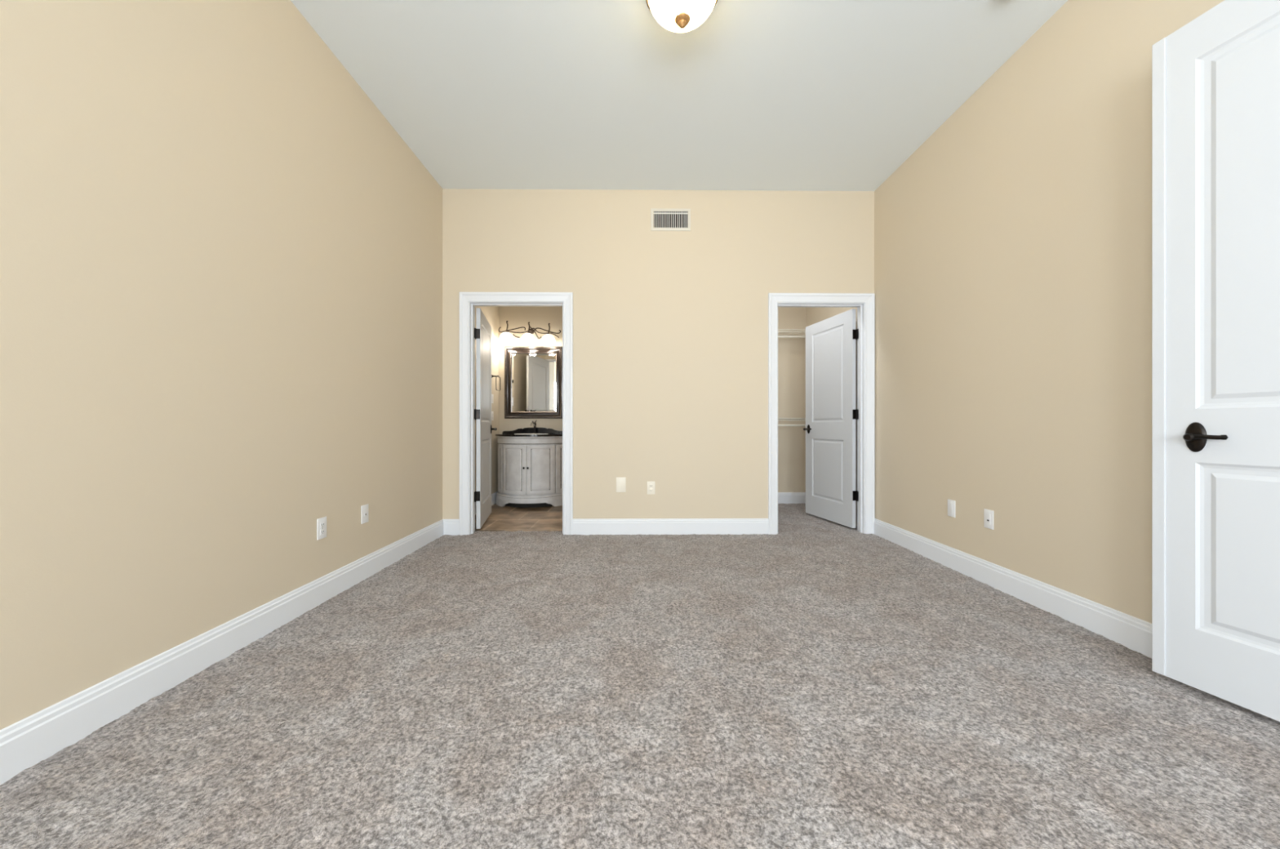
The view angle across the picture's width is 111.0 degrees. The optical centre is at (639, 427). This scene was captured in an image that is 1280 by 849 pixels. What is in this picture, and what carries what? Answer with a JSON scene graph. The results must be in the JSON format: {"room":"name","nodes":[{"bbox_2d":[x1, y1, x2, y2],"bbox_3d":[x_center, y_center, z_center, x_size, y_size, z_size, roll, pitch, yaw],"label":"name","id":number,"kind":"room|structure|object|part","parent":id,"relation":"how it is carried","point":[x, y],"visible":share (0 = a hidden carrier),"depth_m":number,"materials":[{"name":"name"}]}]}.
{"room":"empty bedroom","nodes":[
{"label":"empty bedroom","id":0,"kind":"room"},
{"bbox_2d":[0,0,442,729],"bbox_3d":[-1.767,-0.560,0.446,0.100,3.120,6.931,0,0,-1],"label":"wall","id":1,"kind":"structure","parent":0,"point":[221,260],"depth_m":1.69,"materials":[{"name":"beige paint"}]},
{"bbox_2d":[0,519,443,785],"bbox_3d":[-1.710,0.888,0.496,0.016,0.144,6.830,0,0,-1],"label":"baseboard","id":2,"kind":"structure","parent":1,"relation":"attached to","point":[37,737],"depth_m":1.59,"materials":[{"name":"white paint"}]},
{"bbox_2d":[316,516,326,540],"bbox_3d":[-1.734,0.550,2.400,0.008,0.114,0.070,0,0,-1],"label":"wall outlet","id":3,"kind":"object","parent":1,"relation":"attached to","point":[321,522],"visible":1,"depth_m":2.39,"materials":[{"name":"white plastic"}]},
{"bbox_2d":[320,521,324,527],"bbox_3d":[-1.732,0.530,2.400,0.003,0.028,0.033,0,0,-1],"label":"receptacle","id":4,"kind":"object","parent":3,"relation":"attached to","point":[322,523],"depth_m":2.40,"materials":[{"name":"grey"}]},
{"bbox_2d":[320,528,324,534],"bbox_3d":[-1.732,0.569,2.400,0.003,0.028,0.033,0,0,-1],"label":"receptacle","id":5,"kind":"object","parent":3,"relation":"attached to","point":[322,530],"depth_m":2.40,"materials":[{"name":"grey plastic"}]},
{"bbox_2d":[360,503,368,524],"bbox_3d":[-1.738,0.547,2.782,0.009,0.114,0.070,0,0,-1],"label":"wall jack","id":6,"kind":"object","parent":1,"relation":"attached to","point":[364,508],"visible":1,"depth_m":2.77,"materials":[{"name":"white plastic"}]},
{"bbox_2d":[475,306,498,493],"bbox_3d":[-1.861,-0.325,4.905,0.100,2.650,1.750,0,0,-1],"label":"wall","id":7,"kind":"structure","parent":0,"point":[491,313],"depth_m":5.49,"materials":[{"name":"beige paint"}]},
{"bbox_2d":[475,491,497,514],"bbox_3d":[-1.802,0.888,4.866,0.016,0.144,1.630,0,0,-1],"label":"baseboard","id":8,"kind":"structure","parent":7,"relation":"attached to","point":[494,495],"depth_m":5.41,"materials":[{"name":"white paint"}]},
{"bbox_2d":[491,374,500,391],"bbox_3d":[-1.772,-0.546,5.391,0.088,0.202,0.180,0,0,-1],"label":"towel ring","id":9,"kind":"object","parent":7,"relation":"attached to","point":[495,376],"visible":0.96,"depth_m":5.37,"materials":[{"name":"brown metal"}]},
{"bbox_2d":[498,306,562,434],"bbox_3d":[-0.891,-0.325,5.741,1.857,2.650,0.100,0,0,-1],"label":"wall","id":10,"kind":"structure","parent":0,"point":[540,317],"depth_m":5.68,"materials":[{"name":"beige paint"}]},
{"bbox_2d":[498,320,560,345],"bbox_3d":[-1.394,-1.202,5.579,0.790,0.296,0.212,0,0,-1],"label":"vanity light","id":11,"kind":"object","parent":10,"relation":"attached to","point":[505,337],"visible":1,"depth_m":5.54,"materials":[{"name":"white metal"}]},
{"bbox_2d":[499,340,512,342],"bbox_3d":[-1.689,-1.084,5.562,0.158,0.008,0.158,0,0,-1],"label":"diffuser","id":12,"kind":"object","parent":11,"relation":"attached to","point":[504,341],"depth_m":5.55,"materials":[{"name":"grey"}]},
{"bbox_3d":[-1.689,-1.143,5.562,0.184,0.112,0.184,0,0,-1],"label":"lamp shade","id":13,"kind":"part","parent":11,"relation":"part of","materials":[{"name":"white glass"}]},
{"bbox_3d":[-1.415,-1.131,5.565,0.184,0.112,0.184,0,0,-1],"label":"lamp shade","id":14,"kind":"part","parent":11,"relation":"part of","materials":[{"name":"white glass"}]},
{"bbox_2d":[521,341,534,343],"bbox_3d":[-1.415,-1.072,5.565,0.158,0.008,0.158,0,0,-1],"label":"diffuser","id":15,"kind":"object","parent":11,"relation":"attached to","point":[524,342],"depth_m":5.54,"materials":[{"name":"white glass"}]},
{"bbox_3d":[-1.394,-1.200,5.565,0.790,0.166,0.014,0,0,-1],"label":"scroll arm","id":16,"kind":"part","parent":11,"relation":"part of","materials":[{"name":"brown metal"}]},
{"bbox_2d":[542,342,554,345],"bbox_3d":[-1.160,-1.058,5.568,0.158,0.008,0.158,0,0,-1],"label":"diffuser","id":17,"kind":"object","parent":11,"relation":"attached to","point":[544,343],"depth_m":5.53,"materials":[{"name":"white glass"}]},
{"bbox_3d":[-1.160,-1.117,5.568,0.184,0.112,0.184,0,0,-1],"label":"lamp shade","id":18,"kind":"part","parent":11,"relation":"part of","materials":[{"name":"white glass"}]},
{"bbox_2d":[502,427,562,434],"bbox_3d":[-1.352,0.044,5.671,0.840,0.084,0.019,0,0,-1],"label":"backsplash","id":19,"kind":"structure","parent":10,"relation":"attached to","point":[526,430],"depth_m":5.66,"materials":[{"name":"black stone"}]},
{"bbox_2d":[504,346,562,418],"bbox_3d":[-1.369,-0.575,5.666,0.747,0.923,0.036,0,0,-1],"label":"wall mirror","id":20,"kind":"object","parent":10,"relation":"attached to","point":[533,375],"visible":0.95,"depth_m":5.67,"materials":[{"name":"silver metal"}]},
{"bbox_2d":[511,353,555,411],"bbox_3d":[-1.369,-0.575,5.675,0.579,0.755,0.004,0,0,-1],"label":"mirror glass","id":21,"kind":"object","parent":20,"relation":"attached to","point":[533,375],"depth_m":5.67,"materials":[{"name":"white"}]},
{"bbox_2d":[0,533,1279,848],"bbox_3d":[0.213,0.954,0.520,3.901,0.014,6.835,0,0,-1],"label":"floor","id":22,"kind":"structure","parent":0,"point":[828,691],"depth_m":1.39,"materials":[{"name":"carpet"}]},
{"bbox_2d":[442,188,874,519],"bbox_3d":[0.102,-0.560,3.991,4.006,3.120,0.120,0,0,-1],"label":"wall","id":23,"kind":"structure","parent":0,"point":[670,328],"depth_m":3.93,"materials":[{"name":"beige paint"}]},
{"bbox_2d":[474,307,497,528],"bbox_3d":[-1.563,-0.082,4.421,0.159,2.027,0.843,0,0,-12],"label":"door","id":24,"kind":"structure","parent":23,"relation":"in","point":[482,331],"depth_m":4.21,"materials":[{"name":"white paint"}]},
{"bbox_2d":[458,292,573,535],"bbox_3d":[-1.100,-0.120,3.968,1.003,2.156,0.142,0,0,-1],"label":"door frame","id":25,"kind":"structure","parent":23,"relation":"attached to","point":[468,301],"depth_m":3.90,"materials":[{"name":"white paint"}]},
{"bbox_2d":[473,530,563,534],"bbox_3d":[-1.100,0.954,3.977,0.847,0.011,0.138,0,0,-1],"label":"bathroom doorway","id":26,"kind":"structure","parent":23,"relation":"in","point":[476,532],"depth_m":3.99,"materials":[{"name":"carpet"}]},
{"bbox_2d":[443,518,768,535],"bbox_3d":[-0.303,0.888,3.919,2.903,0.144,0.016,0,0,-1],"label":"baseboard","id":27,"kind":"structure","parent":23,"relation":"attached to","point":[584,526],"depth_m":3.92,"materials":[{"name":"white paint"}]},
{"bbox_2d":[616,477,626,492],"bbox_3d":[-0.169,0.512,3.925,0.086,0.132,0.006,0,0,-1],"label":"wall plate","id":28,"kind":"object","parent":23,"relation":"attached to","point":[620,482],"visible":1,"depth_m":3.92,"materials":[{"name":"beige plastic"}]},
{"bbox_2d":[647,481,654,493],"bbox_3d":[0.099,0.540,3.927,0.070,0.114,0.008,0,0,-1],"label":"wall outlet","id":29,"kind":"object","parent":23,"relation":"attached to","point":[651,485],"visible":1,"depth_m":3.92,"materials":[{"name":"beige plastic"}]},
{"bbox_2d":[650,208,690,231],"bbox_3d":[0.275,-1.854,3.929,0.357,0.200,0.009,0,0,-1],"label":"air vent","id":30,"kind":"object","parent":23,"relation":"in","point":[661,219],"visible":1,"depth_m":3.93,"materials":[{"name":"white metal"}]},
{"bbox_2d":[777,529,860,533],"bbox_3d":[1.623,0.954,4.010,0.796,0.013,0.145,0,0,-1],"label":"closet doorway","id":31,"kind":"structure","parent":23,"relation":"in","point":[783,531],"depth_m":4.02,"materials":[{"name":"carpet"}]},
{"bbox_2d":[768,293,875,534],"bbox_3d":[1.623,-0.120,3.998,0.952,2.156,0.142,0,0,-1],"label":"door frame","id":32,"kind":"structure","parent":23,"relation":"attached to","point":[864,303],"depth_m":3.94,"materials":[{"name":"white paint"}]},
{"bbox_2d":[803,308,857,528],"bbox_3d":[1.907,-0.082,4.433,0.159,2.027,0.806,0,0,-12],"label":"door","id":33,"kind":"structure","parent":23,"relation":"in","point":[831,412],"depth_m":4.37,"materials":[{"name":"white paint"}]},
{"bbox_2d":[475,503,857,531],"bbox_3d":[0.102,0.979,4.927,4.026,0.062,1.749,0,0,-1],"label":"floor","id":34,"kind":"structure","parent":0,"point":[507,518],"depth_m":4.51,"materials":[{"name":"stone"}]},
{"bbox_2d":[496,435,562,507],"bbox_3d":[-1.334,0.529,5.399,0.888,0.842,0.566,0,0,-1],"label":"bathroom vanity","id":35,"kind":"object","parent":34,"relation":"on","point":[530,468],"visible":0.92,"depth_m":5.19,"materials":[{"name":"grey paint"}]},
{"bbox_3d":[-1.707,0.500,5.365,0.013,0.590,0.173,0,0,-37],"label":"panel","id":36,"kind":"part","parent":35,"relation":"part of","materials":[{"name":"grey paint"}]},
{"bbox_3d":[-1.500,0.500,5.201,0.347,0.590,0.053,0,0,24],"label":"cabinet door","id":37,"kind":"part","parent":35,"relation":"part of","materials":[{"name":"grey paint"}]},
{"bbox_2d":[495,427,562,436],"bbox_3d":[-1.334,0.055,5.403,0.900,0.106,0.558,0,0,-1],"label":"countertop","id":38,"kind":"structure","parent":35,"relation":"on","point":[552,433],"depth_m":5.66,"materials":[{"name":"black stone"}]},
{"bbox_2d":[514,433,548,434],"bbox_3d":[-1.334,0.082,5.401,0.414,0.008,0.298,0,0,-1],"label":"sink basin","id":39,"kind":"object","parent":38,"relation":"in","point":[514,433],"visible":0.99,"depth_m":5.28,"materials":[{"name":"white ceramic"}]},
{"bbox_2d":[530,420,536,433],"bbox_3d":[-1.339,-0.004,5.542,0.054,0.180,0.160,0,0,-1],"label":"sink faucet","id":40,"kind":"object","parent":38,"relation":"on","point":[531,422],"visible":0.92,"depth_m":5.58,"materials":[{"name":"brown metal"}]},
{"bbox_3d":[-1.334,0.834,5.407,0.888,0.056,0.550,0,0,-1],"label":"moulding","id":41,"kind":"part","parent":35,"relation":"part of","materials":[{"name":"grey paint"}]},
{"bbox_3d":[-1.164,0.500,5.204,0.347,0.590,0.053,0,0,-25],"label":"cabinet door","id":42,"kind":"part","parent":35,"relation":"part of","materials":[{"name":"grey paint"}]},
{"bbox_3d":[-0.960,0.500,5.373,0.013,0.590,0.173,0,0,36],"label":"panel","id":43,"kind":"part","parent":35,"relation":"part of","materials":[{"name":"grey paint"}]},
{"bbox_2d":[290,0,1067,191],"bbox_3d":[0.213,-2.170,0.477,4.061,0.100,6.950,0,0,-1],"label":"ceiling","id":44,"kind":"structure","parent":0,"point":[762,95],"depth_m":2.69,"materials":[{"name":"white paint"}]},
{"bbox_2d":[645,0,717,32],"bbox_3d":[0.203,-2.014,2.102,0.360,0.212,0.360,0,0,-1],"label":"ceiling light","id":45,"kind":"object","parent":44,"relation":"attached to","point":[674,15],"visible":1,"depth_m":2.09,"materials":[{"name":"white glass"}]},
{"bbox_2d":[777,306,806,492],"bbox_3d":[1.124,-0.325,5.563,1.929,2.650,0.100,0,0,-1],"label":"wall","id":46,"kind":"structure","parent":0,"point":[791,351],"depth_m":5.52,"materials":[{"name":"beige paint"}]},
{"bbox_2d":[777,492,805,503],"bbox_3d":[1.125,0.888,5.505,1.929,0.144,0.016,0,0,-1],"label":"baseboard","id":47,"kind":"structure","parent":46,"relation":"attached to","point":[783,497],"depth_m":5.51,"materials":[{"name":"white paint"}]},
{"bbox_2d":[777,328,805,337],"bbox_3d":[1.128,-1.012,5.356,1.913,0.301,0.307,0,0,-1],"label":"wire shelf","id":48,"kind":"object","parent":46,"relation":"attached to","point":[779,331],"visible":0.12,"depth_m":5.22,"materials":[{"name":"beige metal"}]},
{"bbox_3d":[1.128,-1.146,5.356,1.913,0.034,0.307,0,0,-1],"label":"rail","id":49,"kind":"part","parent":48,"relation":"part of","materials":[{"name":"white metal"}]},
{"bbox_3d":[1.130,-1.075,5.220,1.913,0.022,0.023,0,0,-1],"label":"hanging rod","id":50,"kind":"part","parent":48,"relation":"part of","materials":[{"name":"white metal"}]},
{"bbox_2d":[777,417,805,426],"bbox_3d":[1.128,0.041,5.356,1.913,0.301,0.307,0,0,-1],"label":"wire shelf","id":51,"kind":"object","parent":46,"relation":"attached to","point":[779,419],"visible":0.14,"depth_m":5.21,"materials":[{"name":"beige metal"}]},
{"bbox_3d":[1.128,-0.093,5.356,1.913,0.034,0.307,0,0,-1],"label":"rail","id":52,"kind":"part","parent":51,"relation":"part of","materials":[{"name":"white metal"}]},
{"bbox_3d":[1.130,-0.022,5.220,1.913,0.022,0.023,0,0,-1],"label":"hanging rod","id":53,"kind":"part","parent":51,"relation":"part of","materials":[{"name":"white metal"}]},
{"bbox_2d":[806,0,1224,623],"bbox_3d":[2.195,-0.560,1.324,0.120,3.120,8.600,0,0,-1],"label":"wall","id":54,"kind":"structure","parent":0,"point":[1013,246],"depth_m":2.36,"materials":[{"name":"beige paint"}]},
{"bbox_2d":[947,498,955,517],"bbox_3d":[2.113,0.549,2.986,0.007,0.114,0.070,0,0,-1],"label":"wall plate","id":55,"kind":"object","parent":54,"relation":"attached to","point":[951,504],"visible":1,"depth_m":2.98,"materials":[{"name":"white plastic"}]},
{"bbox_2d":[983,508,993,529],"bbox_3d":[2.116,0.557,2.670,0.008,0.114,0.070,0,0,-1],"label":"wall jack","id":56,"kind":"object","parent":54,"relation":"attached to","point":[988,514],"visible":1,"depth_m":2.67,"materials":[{"name":"white plastic"}]},
{"bbox_2d":[874,518,1151,657],"bbox_3d":[2.135,0.888,0.538,0.016,0.144,6.830,0,0,-1],"label":"baseboard","id":57,"kind":"structure","parent":54,"relation":"attached to","point":[1135,633],"depth_m":2.34,"materials":[{"name":"white paint"}]},
{"bbox_2d":[1151,0,1279,721],"bbox_3d":[2.072,-0.264,1.272,0.136,2.388,0.849,0,0,-13],"label":"door","id":58,"kind":"structure","parent":54,"relation":"in","point":[1215,78],"depth_m":1.51,"materials":[{"name":"white paint"}]},
{"bbox_3d":[1.977,0.035,1.567,0.010,0.106,0.053,0,0,-12],"label":"handle","id":59,"kind":"part","parent":58,"relation":"part of","materials":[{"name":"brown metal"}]},
{"bbox_3d":[1.964,0.035,1.527,0.041,0.028,0.100,0,0,-12],"label":"lever","id":60,"kind":"part","parent":58,"relation":"part of","materials":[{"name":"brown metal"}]}
]}

